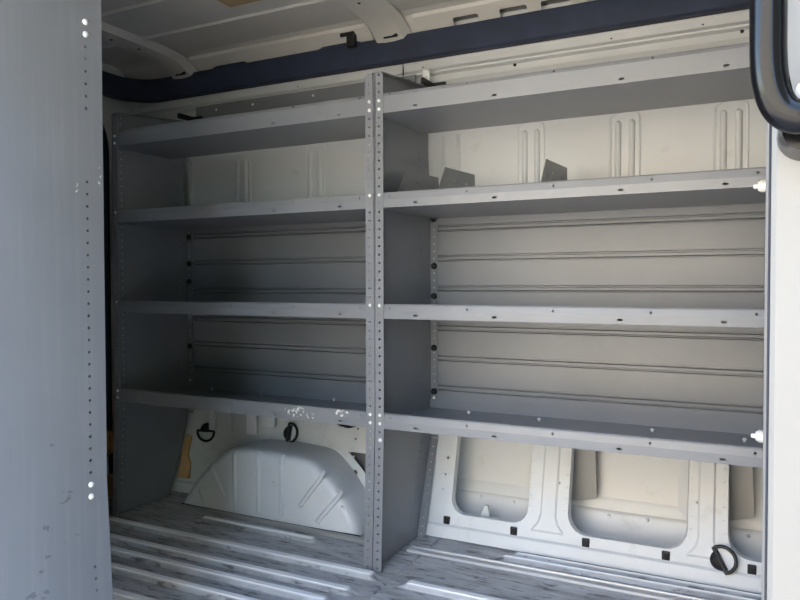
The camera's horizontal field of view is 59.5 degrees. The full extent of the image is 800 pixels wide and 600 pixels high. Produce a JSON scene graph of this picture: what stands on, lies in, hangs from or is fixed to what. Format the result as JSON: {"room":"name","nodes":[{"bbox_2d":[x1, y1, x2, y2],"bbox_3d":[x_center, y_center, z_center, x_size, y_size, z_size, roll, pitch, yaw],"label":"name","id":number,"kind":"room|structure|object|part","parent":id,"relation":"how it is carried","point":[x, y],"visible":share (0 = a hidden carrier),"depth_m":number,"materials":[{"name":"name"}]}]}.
{"room":"vehicle interior","nodes":[
{"label":"vehicle interior","id":0,"kind":"room"},
{"bbox_2d":[84,58,134,483],"bbox_3d":[-1.552,-0.073,2.428,0.108,1.870,1.860,1,2,27],"label":"wall","id":1,"kind":"structure","parent":0,"point":[109,105],"depth_m":2.96,"materials":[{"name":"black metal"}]},
{"bbox_2d":[101,0,587,79],"bbox_3d":[-0.020,-0.936,1.638,3.600,0.153,1.860,1,2,27],"label":"ceiling","id":2,"kind":"structure","parent":0,"point":[143,39],"depth_m":2.47,"materials":[{"name":"paint"}]},
{"bbox_2d":[217,0,260,6],"bbox_3d":[-0.514,-0.975,2.270,0.150,0.002,0.068,1,2,27],"label":"tape patch","id":3,"kind":"object","parent":2,"relation":"attached to","point":[230,3],"visible":1,"depth_m":2.29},
{"bbox_2d":[94,490,761,599],"bbox_3d":[-0.018,0.823,1.677,3.500,0.021,1.750,1,2,27],"label":"floor","id":4,"kind":"structure","parent":0,"point":[159,551],"depth_m":2.10,"materials":[{"name":"grey paint"}]},
{"bbox_2d":[0,0,112,599],"bbox_3d":[-1.194,0.060,1.567,1.071,1.536,0.430,1,2,27],"label":"partition panel","id":5,"kind":"object","parent":4,"relation":"on","point":[54,511],"visible":1,"depth_m":1.39,"materials":[{"name":"grey paint"}]},
{"bbox_2d":[107,474,112,497],"bbox_3d":[-1.203,0.754,2.794,0.030,0.093,0.130,1,2,27],"label":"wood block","id":6,"kind":"object","parent":4,"relation":"on","point":[110,476],"visible":0.31,"depth_m":2.83,"materials":[{"name":"brown wood"}]},
{"bbox_2d":[90,456,108,474],"bbox_3d":[-1.213,0.668,2.783,0.034,0.079,0.106,1,2,27],"label":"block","id":7,"kind":"object","parent":6,"relation":"on","point":[107,456],"visible":0.11,"depth_m":2.82,"materials":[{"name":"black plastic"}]},
{"bbox_2d":[89,430,113,454],"bbox_3d":[-1.202,0.577,2.803,0.024,0.100,0.115,1,2,27],"label":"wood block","id":8,"kind":"object","parent":7,"relation":"on","point":[109,434],"visible":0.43,"depth_m":2.84,"materials":[{"name":"brown wood"}]},
{"bbox_2d":[112,72,421,569],"bbox_3d":[-0.486,0.006,2.518,1.102,1.594,0.414,1,2,27],"label":"shelving unit","id":9,"kind":"object","parent":4,"relation":"on","point":[281,304],"visible":0.91,"depth_m":2.65,"materials":[{"name":"grey paint"}]},
{"bbox_3d":[-0.969,0.031,2.752,0.029,1.536,0.399,1,2,27],"label":"panel","id":10,"kind":"part","parent":9,"relation":"part of","materials":[{"name":"grey paint"}]},
{"bbox_3d":[-0.487,0.025,2.516,1.096,0.044,0.366,1,2,27],"label":"shelf","id":11,"kind":"part","parent":9,"relation":"part of","materials":[{"name":"grey metal"}]},
{"bbox_3d":[-0.488,-0.307,2.508,1.096,0.046,0.366,1,2,27],"label":"shelf","id":12,"kind":"part","parent":9,"relation":"part of","materials":[{"name":"grey metal"}]},
{"bbox_3d":[-0.505,-0.594,2.468,1.096,0.060,0.292,1,2,27],"label":"shelf","id":13,"kind":"part","parent":9,"relation":"part of","materials":[{"name":"grey metal"}]},
{"bbox_3d":[-0.487,0.355,2.524,1.096,0.046,0.366,1,2,27],"label":"shelf","id":14,"kind":"part","parent":9,"relation":"part of","materials":[{"name":"grey metal"}]},
{"bbox_3d":[-0.396,0.197,2.702,1.058,0.339,0.011,1,2,27],"label":"panel","id":15,"kind":"part","parent":9,"relation":"part of","materials":[{"name":"grey paint"}]},
{"bbox_3d":[-0.397,-0.148,2.694,1.058,0.348,0.011,1,2,27],"label":"panel","id":16,"kind":"part","parent":9,"relation":"part of","materials":[{"name":"grey paint"}]},
{"bbox_3d":[-0.395,-0.762,2.680,1.008,0.066,0.007,1,2,27],"label":"rail","id":17,"kind":"part","parent":9,"relation":"part of","materials":[{"name":"grey metal"}]},
{"bbox_3d":[-0.009,0.040,2.272,0.029,1.536,0.399,1,2,27],"label":"panel","id":18,"kind":"part","parent":9,"relation":"part of","materials":[{"name":"grey paint"}]},
{"bbox_2d":[184,439,369,534],"bbox_3d":[-0.465,0.676,2.642,0.805,0.254,0.208,1,2,27],"label":"wheel arch","id":19,"kind":"object","parent":4,"relation":"on","point":[299,483],"visible":0.94,"depth_m":2.53,"materials":[{"name":"paint"}]},
{"bbox_2d":[406,545,708,599],"bbox_3d":[0.868,0.814,1.856,1.876,0.011,0.044,1,2,27],"label":"floor track","id":20,"kind":"object","parent":4,"relation":"on","point":[581,580],"visible":1,"depth_m":2.06,"materials":[{"name":"metal"}]},
{"bbox_2d":[373,42,765,571],"bbox_3d":[0.497,0.014,2.058,1.093,1.596,0.503,1,2,27],"label":"shelving unit","id":21,"kind":"object","parent":4,"relation":"on","point":[623,314],"visible":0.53,"depth_m":2.13,"materials":[{"name":"grey paint"}]},
{"bbox_3d":[0.025,0.040,2.271,0.029,1.536,0.428,1,2,27],"label":"panel","id":22,"kind":"part","parent":21,"relation":"part of","materials":[{"name":"grey paint"}]},
{"bbox_2d":[398,170,438,191],"bbox_3d":[0.067,-0.349,2.258,0.023,0.137,0.360,1,2,27],"label":"divider","id":23,"kind":"object","parent":21,"relation":"on","point":[410,178],"visible":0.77,"depth_m":2.26,"materials":[{"name":"grey paint"}]},
{"bbox_3d":[0.118,0.322,2.464,0.023,0.023,0.013,1,2,27],"label":"push knob","id":24,"kind":"part","parent":21,"relation":"part of","materials":[{"name":"black plastic"}]},
{"bbox_3d":[0.118,0.168,2.460,0.023,0.023,0.013,1,2,27],"label":"push knob","id":25,"kind":"part","parent":21,"relation":"part of","materials":[{"name":"black plastic"}]},
{"bbox_3d":[0.117,-0.014,2.456,0.023,0.023,0.013,1,2,27],"label":"push knob","id":26,"kind":"part","parent":21,"relation":"part of","materials":[{"name":"black plastic"}]},
{"bbox_3d":[0.117,-0.119,2.453,0.023,0.023,0.013,1,2,27],"label":"push knob","id":27,"kind":"part","parent":21,"relation":"part of","materials":[{"name":"black plastic"}]},
{"bbox_2d":[438,167,474,188],"bbox_3d":[0.185,-0.348,2.199,0.023,0.137,0.360,1,2,27],"label":"divider","id":28,"kind":"object","parent":21,"relation":"on","point":[461,178],"visible":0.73,"depth_m":2.20,"materials":[{"name":"grey paint"}]},
{"bbox_2d":[541,159,566,181],"bbox_3d":[0.463,-0.345,2.061,0.023,0.137,0.360,1,2,27],"label":"divider","id":29,"kind":"object","parent":21,"relation":"on","point":[552,171],"visible":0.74,"depth_m":2.06,"materials":[{"name":"grey paint"}]},
{"bbox_3d":[0.475,-0.584,1.994,1.065,0.060,0.322,1,2,27],"label":"shelf","id":30,"kind":"part","parent":21,"relation":"part of","materials":[{"name":"grey metal"}]},
{"bbox_3d":[0.493,0.034,2.042,1.065,0.044,0.394,1,2,27],"label":"shelf","id":31,"kind":"part","parent":21,"relation":"part of","materials":[{"name":"grey metal"}]},
{"bbox_3d":[0.492,-0.298,2.033,1.065,0.046,0.394,1,2,27],"label":"shelf","id":32,"kind":"part","parent":21,"relation":"part of","materials":[{"name":"grey metal"}]},
{"bbox_3d":[0.493,0.364,2.050,1.065,0.046,0.394,1,2,27],"label":"shelf","id":33,"kind":"part","parent":21,"relation":"part of","materials":[{"name":"grey metal"}]},
{"bbox_3d":[0.591,0.206,2.241,1.027,0.339,0.011,1,2,27],"label":"panel","id":34,"kind":"part","parent":21,"relation":"part of","materials":[{"name":"grey paint"}]},
{"bbox_3d":[0.590,-0.139,2.232,1.027,0.348,0.011,1,2,27],"label":"panel","id":35,"kind":"part","parent":21,"relation":"part of","materials":[{"name":"grey paint"}]},
{"bbox_3d":[0.957,0.049,1.805,0.029,1.536,0.428,1,2,27],"label":"panel","id":36,"kind":"part","parent":21,"relation":"part of","materials":[{"name":"grey paint"}]},
{"bbox_2d":[132,0,766,593],"bbox_3d":[0.338,-0.036,2.370,3.500,2.010,0.212,1,2,27],"label":"wall","id":37,"kind":"structure","parent":0,"point":[631,509],"depth_m":2.29,"materials":[{"name":"silver metal"}]},
{"bbox_2d":[178,435,192,478],"bbox_3d":[-0.888,0.656,2.928,0.056,0.165,0.057,1,2,27],"label":"batten","id":38,"kind":"object","parent":37,"relation":"attached to","point":[185,464],"visible":1,"depth_m":2.92,"materials":[{"name":"brown wood"}]},
{"bbox_2d":[196,423,214,441],"bbox_3d":[-0.807,0.552,2.917,0.084,0.078,0.022,0,1,12],"label":"ring","id":39,"kind":"object","parent":37,"relation":"attached to","point":[205,427],"visible":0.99,"depth_m":2.91,"materials":[{"name":"black plastic"}]},
{"bbox_2d":[166,502,368,542],"bbox_3d":[-0.457,0.803,2.521,1.000,0.016,0.042,1,2,27],"label":"trim","id":40,"kind":"structure","parent":37,"relation":"attached to","point":[334,534],"depth_m":2.51,"materials":[{"name":"grey paint"}]},
{"bbox_2d":[283,422,297,441],"bbox_3d":[-0.427,0.518,2.732,0.078,0.082,0.039,1,2,27],"label":"ring","id":41,"kind":"object","parent":37,"relation":"attached to","point":[287,432],"visible":0.98,"depth_m":2.73,"materials":[{"name":"black plastic"}]},
{"bbox_2d":[84,0,748,102],"bbox_3d":[0.018,-0.864,1.579,3.379,0.110,1.585,1,2,27],"label":"trim","id":42,"kind":"structure","parent":37,"relation":"attached to","point":[596,16],"depth_m":2.38,"materials":[{"name":"blue plastic"}]},
{"bbox_2d":[340,31,356,48],"bbox_3d":[-0.186,-0.936,2.524,0.060,0.055,0.025,1,2,27],"label":"clip","id":43,"kind":"object","parent":42,"relation":"on","point":[351,37],"visible":1,"depth_m":2.51,"materials":[{"name":"black plastic"}]},
{"bbox_3d":[0.336,-0.851,2.350,3.500,0.280,0.072,1,2,27],"label":"stepped rail","id":44,"kind":"part","parent":37,"relation":"part of","materials":[{"name":"silver metal"}]},
{"bbox_2d":[443,516,449,523],"bbox_3d":[0.160,0.751,2.388,0.023,0.027,0.012,1,2,27],"label":"plug","id":45,"kind":"object","parent":37,"relation":"attached to","point":[446,519],"visible":1,"depth_m":2.38,"materials":[{"name":"black plastic"}]},
{"bbox_3d":[0.327,0.544,2.360,3.500,0.529,0.157,1,2,27],"label":"panel","id":46,"kind":"part","parent":37,"relation":"part of","materials":[{"name":"silver metal"}]},
{"bbox_2d":[510,526,516,535],"bbox_3d":[0.370,0.753,2.282,0.023,0.027,0.012,1,2,27],"label":"plug","id":47,"kind":"object","parent":37,"relation":"attached to","point":[513,530],"visible":1,"depth_m":2.28,"materials":[{"name":"black plastic"}]},
{"bbox_2d":[582,538,589,546],"bbox_3d":[0.578,0.755,2.178,0.023,0.027,0.012,1,2,27],"label":"plug","id":48,"kind":"object","parent":37,"relation":"attached to","point":[585,541],"visible":1,"depth_m":2.17,"materials":[{"name":"black plastic"}]},
{"bbox_2d":[529,448,726,534],"bbox_3d":[0.691,0.586,2.171,0.583,0.184,0.052,1,2,27],"label":"wall panel","id":49,"kind":"object","parent":37,"relation":"attached to","point":[707,482],"depth_m":2.22,"materials":[{"name":"silver metal"}]},
{"bbox_2d":[662,551,669,560],"bbox_3d":[0.787,0.757,2.073,0.023,0.027,0.012,1,2,27],"label":"plug","id":50,"kind":"object","parent":37,"relation":"attached to","point":[665,554],"visible":1,"depth_m":2.07,"materials":[{"name":"black plastic"}]},
{"bbox_2d":[710,544,737,574],"bbox_3d":[0.922,0.740,1.997,0.026,0.080,0.079,-1,2,-41],"label":"ring","id":51,"kind":"object","parent":37,"relation":"attached to","point":[716,560],"visible":1,"depth_m":2.00,"materials":[{"name":"black plastic"}]},
{"bbox_2d":[747,564,756,574],"bbox_3d":[0.991,0.760,1.971,0.023,0.027,0.012,1,2,27],"label":"plug","id":52,"kind":"object","parent":37,"relation":"attached to","point":[751,569],"visible":1,"depth_m":1.97,"materials":[{"name":"black plastic"}]},
{"bbox_3d":[-0.383,-0.044,0.931,3.500,1.820,0.170,1,2,27],"label":"wall","id":53,"kind":"structure","parent":0,"visible":0},
{"bbox_2d":[749,0,799,599],"bbox_3d":[0.526,-0.039,0.618,0.394,1.820,0.215,1,2,27],"label":"door","id":54,"kind":"structure","parent":53,"relation":"in","point":[781,410],"depth_m":0.67,"materials":[{"name":"paint"}]},
{"bbox_3d":[0.379,-0.326,0.613,0.130,0.394,0.086,1,2,27],"label":"grab handle","id":55,"kind":"part","parent":54,"relation":"part of","materials":[{"name":"black plastic"}]}
]}

